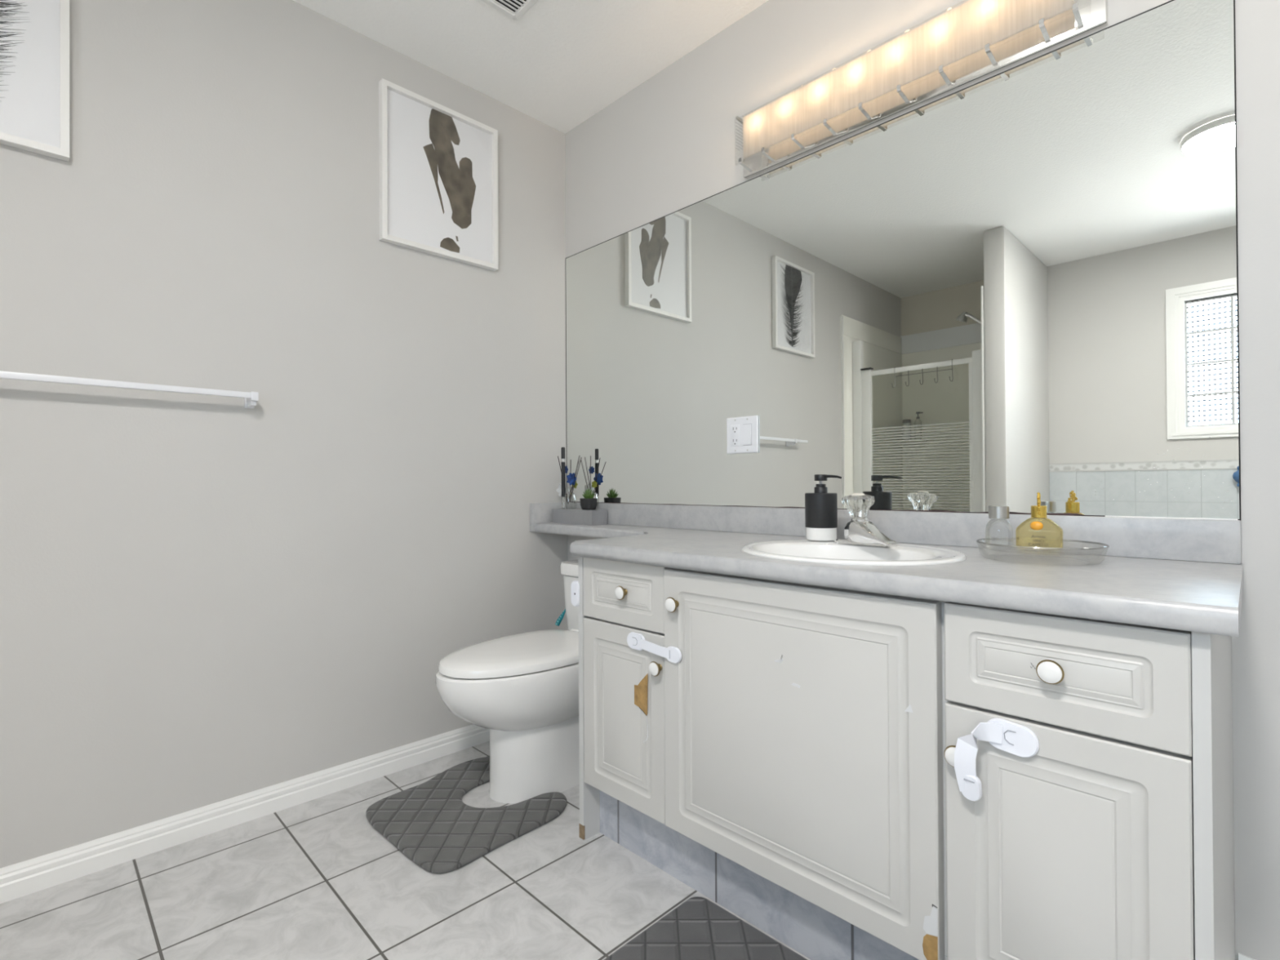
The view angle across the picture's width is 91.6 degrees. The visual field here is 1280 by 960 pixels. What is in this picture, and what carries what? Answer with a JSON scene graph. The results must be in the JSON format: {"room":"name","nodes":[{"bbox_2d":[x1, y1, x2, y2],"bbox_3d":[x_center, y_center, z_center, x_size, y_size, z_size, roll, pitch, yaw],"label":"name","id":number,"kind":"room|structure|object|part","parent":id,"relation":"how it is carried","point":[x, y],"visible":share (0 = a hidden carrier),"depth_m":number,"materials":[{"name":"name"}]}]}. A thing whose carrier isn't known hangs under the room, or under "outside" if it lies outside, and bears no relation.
{"room":"bathroom","nodes":[
{"label":"bathroom","id":0,"kind":"room"},
{"bbox_2d":[0,0,567,868],"bbox_3d":[-1.558,-0.242,1.462,3.607,2.440,0.100,0,0,-45],"label":"wall","id":1,"kind":"structure","parent":0,"point":[205,600],"depth_m":1.80,"materials":[{"name":"paint"}]},
{"bbox_2d":[0,0,69,161],"bbox_3d":[-1.563,-1.059,1.376,0.447,0.544,0.027,0,0,-45],"label":"framed picture","id":2,"kind":"object","parent":1,"relation":"attached to","point":[34,34],"visible":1,"depth_m":1.49,"materials":[{"name":"white paper"}]},
{"bbox_2d":[0,370,258,408],"bbox_3d":[-1.347,-0.231,1.551,0.687,0.046,0.068,0,0,-45],"label":"towel bar","id":3,"kind":"object","parent":1,"relation":"attached to","point":[251,398],"visible":1,"depth_m":1.57,"materials":[{"name":"white plastic"}]},
{"bbox_2d":[0,724,489,903],"bbox_3d":[-1.145,0.941,1.774,2.380,0.075,0.015,0,0,-45],"label":"baseboard","id":4,"kind":"structure","parent":1,"relation":"attached to","point":[30,876],"depth_m":1.73,"materials":[{"name":"white wood"}]},
{"bbox_2d":[378,78,497,271],"bbox_3d":[-0.705,-1.064,2.220,0.438,0.530,0.027,0,0,-45],"label":"framed picture","id":5,"kind":"object","parent":1,"relation":"attached to","point":[438,164],"visible":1,"depth_m":2.21,"materials":[{"name":"white"}]},
{"bbox_2d":[0,741,810,959],"bbox_3d":[-0.358,1.014,0.243,3.607,0.100,3.500,0,0,-45],"label":"floor","id":6,"kind":"structure","parent":0,"point":[314,879],"depth_m":1.45,"materials":[{"name":"tile"}]},
{"bbox_2d":[365,756,566,874],"bbox_3d":[-0.516,0.966,1.850,0.480,0.017,0.512,0,0,-45],"label":"bath mat","id":7,"kind":"object","parent":6,"relation":"on","point":[429,822],"visible":0.85,"depth_m":1.76,"materials":[{"name":"grey fabric"}]},
{"bbox_2d":[435,559,579,803],"bbox_3d":[-0.303,0.638,2.048,0.759,0.674,0.398,0,0,-45],"label":"toilet","id":8,"kind":"object","parent":6,"relation":"on","point":[522,688],"visible":0.5,"depth_m":1.88,"materials":[{"name":"white ceramic"}]},
{"bbox_3d":[-0.313,0.770,2.036,0.727,0.410,0.375,0,0,-45],"label":"bowl","id":9,"kind":"part","parent":8,"relation":"part of","materials":[{"name":"white ceramic"}]},
{"bbox_3d":[-0.373,0.543,1.980,0.542,0.038,0.367,0,0,-45],"label":"lid","id":10,"kind":"part","parent":8,"relation":"part of","materials":[{"name":"white plastic"}]},
{"bbox_2d":[555,608,565,626],"bbox_3d":[-0.293,0.505,2.304,0.043,0.069,0.020,0,0,-11],"label":"brush","id":11,"kind":"object","parent":8,"relation":"on","point":[560,618],"visible":1,"depth_m":2.30,"materials":[{"name":"teal plastic"}]},
{"bbox_3d":[-0.106,0.324,2.245,0.203,0.046,0.398,0,0,-45],"label":"tank lid","id":12,"kind":"part","parent":8,"relation":"part of","materials":[{"name":"white ceramic"}]},
{"bbox_3d":[-0.104,0.465,2.246,0.190,0.230,0.382,0,0,-45],"label":"tank","id":13,"kind":"part","parent":8,"relation":"part of","materials":[{"name":"white ceramic"}]},
{"bbox_2d":[604,896,807,959],"bbox_3d":[0.235,0.957,0.985,0.500,0.015,0.800,0,0,-45],"label":"bath mat","id":14,"kind":"object","parent":6,"relation":"on","point":[699,928],"visible":1,"depth_m":1.29,"materials":[{"name":"grey fabric"}]},
{"bbox_2d":[577,556,1235,959],"bbox_3d":[0.464,0.582,1.421,0.582,0.768,1.271,0,0,-45],"label":"vanity cabinet","id":15,"kind":"object","parent":6,"relation":"on","point":[793,770],"visible":0.95,"depth_m":1.06,"materials":[{"name":"grey painted wood"}]},
{"bbox_2d":[570,580,579,606],"bbox_3d":[-0.173,0.310,1.704,0.020,0.070,0.030,0,0,-45],"label":"child latch","id":16,"kind":"object","parent":15,"relation":"attached to","point":[575,587],"visible":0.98,"depth_m":1.69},
{"bbox_3d":[0.036,0.588,1.879,0.550,0.768,0.018,0,0,-45],"label":"panel","id":17,"kind":"part","parent":15,"relation":"part of","materials":[{"name":"grey wood"}]},
{"bbox_3d":[-0.045,0.280,1.551,0.026,0.035,0.035,0,0,-45],"label":"knob","id":18,"kind":"part","parent":15,"relation":"part of","materials":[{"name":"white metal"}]},
{"bbox_3d":[-0.040,0.592,1.578,0.022,0.444,0.300,0,0,-45],"label":"door","id":19,"kind":"part","parent":15,"relation":"part of","materials":[{"name":"white wood"}]},
{"bbox_3d":[-0.041,0.284,1.580,0.021,0.161,0.301,0,0,-45],"label":"drawer","id":20,"kind":"part","parent":15,"relation":"part of","materials":[{"name":"white wood"}]},
{"bbox_2d":[626,631,681,663],"bbox_3d":[0.030,0.398,1.483,0.010,0.045,0.183,0,0,-42],"label":"child latch","id":21,"kind":"object","parent":15,"relation":"attached to","point":[635,641],"visible":1,"depth_m":1.48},
{"bbox_3d":[0.038,0.443,1.466,0.026,0.035,0.035,0,0,-45],"label":"knob","id":22,"kind":"part","parent":15,"relation":"part of","materials":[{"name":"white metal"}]},
{"bbox_3d":[0.075,0.284,1.421,0.026,0.035,0.035,0,0,-45],"label":"knob","id":23,"kind":"part","parent":15,"relation":"part of","materials":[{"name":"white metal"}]},
{"bbox_3d":[0.281,0.506,1.248,0.028,0.600,0.613,0,0,-45],"label":"door","id":24,"kind":"part","parent":15,"relation":"part of","materials":[{"name":"white wood"}]},
{"bbox_3d":[0.299,0.211,1.268,0.023,0.022,0.604,0,0,-45],"label":"rail","id":25,"kind":"part","parent":15,"relation":"part of","materials":[{"name":"grey wood"}]},
{"bbox_2d":[529,502,1243,637],"bbox_3d":[0.207,0.142,1.685,0.578,0.117,2.052,0,0,-45],"label":"countertop","id":26,"kind":"structure","parent":15,"relation":"on","point":[1180,574],"depth_m":1.22,"materials":[{"name":"laminate"}]},
{"bbox_2d":[552,508,607,525],"bbox_3d":[-0.240,0.144,2.459,0.079,0.056,0.247,0,0,-45],"label":"box","id":27,"kind":"object","parent":26,"relation":"on","point":[576,516],"visible":1,"depth_m":2.40,"materials":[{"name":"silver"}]},
{"bbox_2d":[560,447,565,509],"bbox_3d":[-0.307,-0.007,2.489,0.016,0.248,0.016,0,0,-45],"label":"stick","id":28,"kind":"object","parent":27,"relation":"on","point":[562,449],"visible":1,"depth_m":2.48,"materials":[{"name":"black"}]},
{"bbox_2d":[555,455,582,509],"bbox_3d":[-0.278,0.009,2.504,0.064,0.215,0.137,0,0,-45],"label":"reed diffuser","id":29,"kind":"object","parent":27,"relation":"on","point":[571,477],"visible":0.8,"depth_m":2.49,"materials":[{"name":"clear glass"}]},
{"bbox_2d":[564,466,568,473],"bbox_3d":[-0.301,-0.042,2.511,0.011,0.031,0.035,0,0,-45],"label":"flower","id":30,"kind":"object","parent":29,"relation":"on","point":[566,467],"depth_m":2.51,"materials":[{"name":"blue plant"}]},
{"bbox_2d":[566,472,576,484],"bbox_3d":[-0.272,-0.004,2.481,0.016,0.050,0.056,0,0,-45],"label":"flower","id":31,"kind":"object","parent":29,"relation":"on","point":[571,478],"depth_m":2.48,"materials":[{"name":"blue plant"}]},
{"bbox_2d":[579,488,597,510],"bbox_3d":[-0.199,0.073,2.418,0.069,0.084,0.069,0,0,-45],"label":"potted succulent","id":32,"kind":"object","parent":27,"relation":"on","point":[588,502],"visible":1,"depth_m":2.40,"materials":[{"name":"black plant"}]},
{"bbox_2d":[804,474,841,541],"bbox_3d":[0.465,0.070,1.592,0.080,0.168,0.096,0,0,4],"label":"soap dispenser","id":33,"kind":"object","parent":26,"relation":"on","point":[820,506],"visible":0.98,"depth_m":1.57,"materials":[{"name":"black plastic"}]},
{"bbox_2d":[741,539,966,565],"bbox_3d":[0.460,0.222,1.387,0.424,0.138,0.480,0,0,-45],"label":"sink basin","id":34,"kind":"object","parent":26,"relation":"in","point":[807,551],"visible":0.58,"depth_m":1.43,"materials":[{"name":"white ceramic"}]},
{"bbox_2d":[833,493,897,546],"bbox_3d":[0.544,0.092,1.474,0.098,0.123,0.199,0,0,-28],"label":"faucet","id":35,"kind":"object","parent":26,"relation":"on","point":[860,530],"visible":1,"depth_m":1.47,"materials":[{"name":"silver metal"}]},
{"bbox_3d":[0.523,0.063,1.493,0.079,0.056,0.079,0,0,-45],"label":"knob handle","id":36,"kind":"part","parent":35,"relation":"part of","materials":[{"name":"glass"}]},
{"bbox_3d":[0.527,0.086,1.494,0.042,0.035,0.042,0,0,-45],"label":"stem","id":37,"kind":"part","parent":35,"relation":"part of","materials":[{"name":"silver metal"}]},
{"bbox_3d":[0.540,0.149,1.499,0.050,0.010,0.155,0,0,-45],"label":"plate","id":38,"kind":"part","parent":35,"relation":"part of","materials":[{"name":"silver metal"}]},
{"bbox_3d":[0.538,0.121,1.450,0.054,0.058,0.162,0,0,-14],"label":"spout","id":39,"kind":"part","parent":35,"relation":"part of","materials":[{"name":"silver metal"}]},
{"bbox_2d":[976,537,1109,550],"bbox_3d":[0.790,0.141,1.231,0.221,0.035,0.221,0,0,-45],"label":"glass tray","id":40,"kind":"object","parent":26,"relation":"on","point":[977,540],"visible":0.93,"depth_m":1.21,"materials":[{"name":"clear glass"}]},
{"bbox_2d":[988,505,1008,541],"bbox_3d":[0.736,0.096,1.276,0.049,0.086,0.049,0,0,-45],"label":"bottle","id":41,"kind":"object","parent":40,"relation":"on","point":[997,512],"visible":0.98,"depth_m":1.26,"materials":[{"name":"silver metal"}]},
{"bbox_2d":[1015,492,1062,550],"bbox_3d":[0.809,0.082,1.262,0.080,0.114,0.048,-1,0,36],"label":"bottle","id":42,"kind":"object","parent":40,"relation":"on","point":[1036,531],"visible":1,"depth_m":1.25,"materials":[{"name":"yellow glass"}]},
{"bbox_3d":[0.505,0.439,0.992,0.026,0.035,0.035,0,0,-45],"label":"knob","id":43,"kind":"part","parent":15,"relation":"part of","materials":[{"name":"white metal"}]},
{"bbox_2d":[954,718,1039,800],"bbox_3d":[0.545,0.433,0.955,0.113,0.132,0.031,0,0,25],"label":"child latch","id":44,"kind":"object","parent":15,"relation":"attached to","point":[1006,735],"visible":1,"depth_m":0.96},
{"bbox_3d":[0.595,0.276,0.901,0.026,0.035,0.035,0,0,-45],"label":"knob","id":45,"kind":"part","parent":15,"relation":"part of","materials":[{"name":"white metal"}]},
{"bbox_3d":[0.611,0.280,0.917,0.021,0.158,0.304,0,0,-45],"label":"drawer","id":46,"kind":"part","parent":15,"relation":"part of","materials":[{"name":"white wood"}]},
{"bbox_3d":[0.613,0.585,0.916,0.021,0.442,0.303,0,0,-45],"label":"door","id":47,"kind":"part","parent":15,"relation":"part of","materials":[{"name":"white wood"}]},
{"bbox_3d":[0.914,0.577,0.986,0.550,0.768,0.018,0,0,-45],"label":"panel","id":48,"kind":"part","parent":15,"relation":"part of","materials":[{"name":"grey wood"}]},
{"bbox_2d":[293,0,768,133],"bbox_3d":[-0.373,-1.526,0.258,3.607,0.100,3.500,0,0,-45],"label":"ceiling","id":49,"kind":"structure","parent":0,"point":[559,64],"depth_m":2.07,"materials":[{"name":"white paint"}]},
{"bbox_2d":[480,0,538,20],"bbox_3d":[-0.394,-1.461,1.777,0.292,0.010,0.296,0,0,-45],"label":"ceiling vent","id":50,"kind":"object","parent":49,"relation":"in","point":[514,10],"visible":1,"depth_m":1.92,"materials":[{"name":"white"}]},
{"bbox_2d":[562,487,577,509],"bbox_3d":[-0.285,0.073,2.509,0.062,0.087,0.062,0,0,-45],"label":"bottle","id":51,"kind":"object","parent":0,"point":[571,492],"depth_m":2.49,"materials":[{"name":"clear glass"}]},
{"bbox_2d":[579,497,597,510],"bbox_3d":[-0.199,0.093,2.417,0.069,0.044,0.069,0,0,-45],"label":"pot","id":52,"kind":"object","parent":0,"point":[586,504],"depth_m":2.39,"materials":[{"name":"black ceramic"}]},
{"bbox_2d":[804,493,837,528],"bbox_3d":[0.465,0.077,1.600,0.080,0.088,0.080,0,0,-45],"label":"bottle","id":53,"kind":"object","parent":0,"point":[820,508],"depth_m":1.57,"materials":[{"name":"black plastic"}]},
{"bbox_2d":[564,0,1279,959],"bbox_3d":[0.884,-0.255,1.480,0.100,2.440,3.300,0,0,-45],"label":"wall","id":54,"kind":"structure","parent":0,"point":[672,143],"depth_m":1.30,"materials":[{"name":"paint"}]},
{"bbox_2d":[564,0,1240,520],"bbox_3d":[0.404,-0.429,1.893,0.006,1.027,2.041,0,0,-45],"label":"mirror","id":55,"kind":"object","parent":54,"relation":"attached to","point":[1009,286],"visible":0.88,"depth_m":1.50,"materials":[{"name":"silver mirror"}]},
{"bbox_2d":[726,415,758,453],"bbox_3d":[0.321,-0.142,1.967,0.012,0.116,0.120,0,0,-45],"label":"outlet switch plate","id":56,"kind":"object","parent":55,"relation":"attached to","point":[742,433],"visible":1,"depth_m":1.96,"materials":[{"name":"white plastic"}]},
{"bbox_2d":[730,424,739,446],"bbox_3d":[0.303,-0.142,1.982,0.003,0.067,0.033,0,0,-45],"label":"outlet","id":57,"kind":"object","parent":56,"relation":"attached to","point":[735,428],"depth_m":1.98,"materials":[{"name":"white plastic"}]},
{"bbox_2d":[742,423,751,445],"bbox_3d":[0.335,-0.142,1.948,0.004,0.067,0.033,0,0,-45],"label":"rocker switch","id":58,"kind":"object","parent":56,"relation":"attached to","point":[747,428],"depth_m":1.94,"materials":[{"name":"white plastic"}]},
{"bbox_2d":[566,502,1241,564],"bbox_3d":[0.409,0.124,1.878,0.019,0.081,2.022,0,0,-45],"label":"backsplash","id":59,"kind":"structure","parent":54,"relation":"attached to","point":[1205,540],"depth_m":1.47,"materials":[{"name":"laminate"}]},
{"bbox_2d":[735,0,1107,178],"bbox_3d":[0.632,-1.044,1.609,0.079,0.186,0.921,0,0,-45],"label":"vanity light","id":60,"kind":"object","parent":54,"relation":"attached to","point":[973,41],"visible":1,"depth_m":1.54,"materials":[{"name":"white"}]},
{"bbox_2d":[1238,952,1256,959],"bbox_3d":[1.562,0.918,0.709,0.015,0.075,1.270,0,0,-45],"label":"baseboard","id":61,"kind":"structure","parent":54,"relation":"attached to","point":[1241,957],"depth_m":1.16,"materials":[{"name":"white wood"}]}
]}

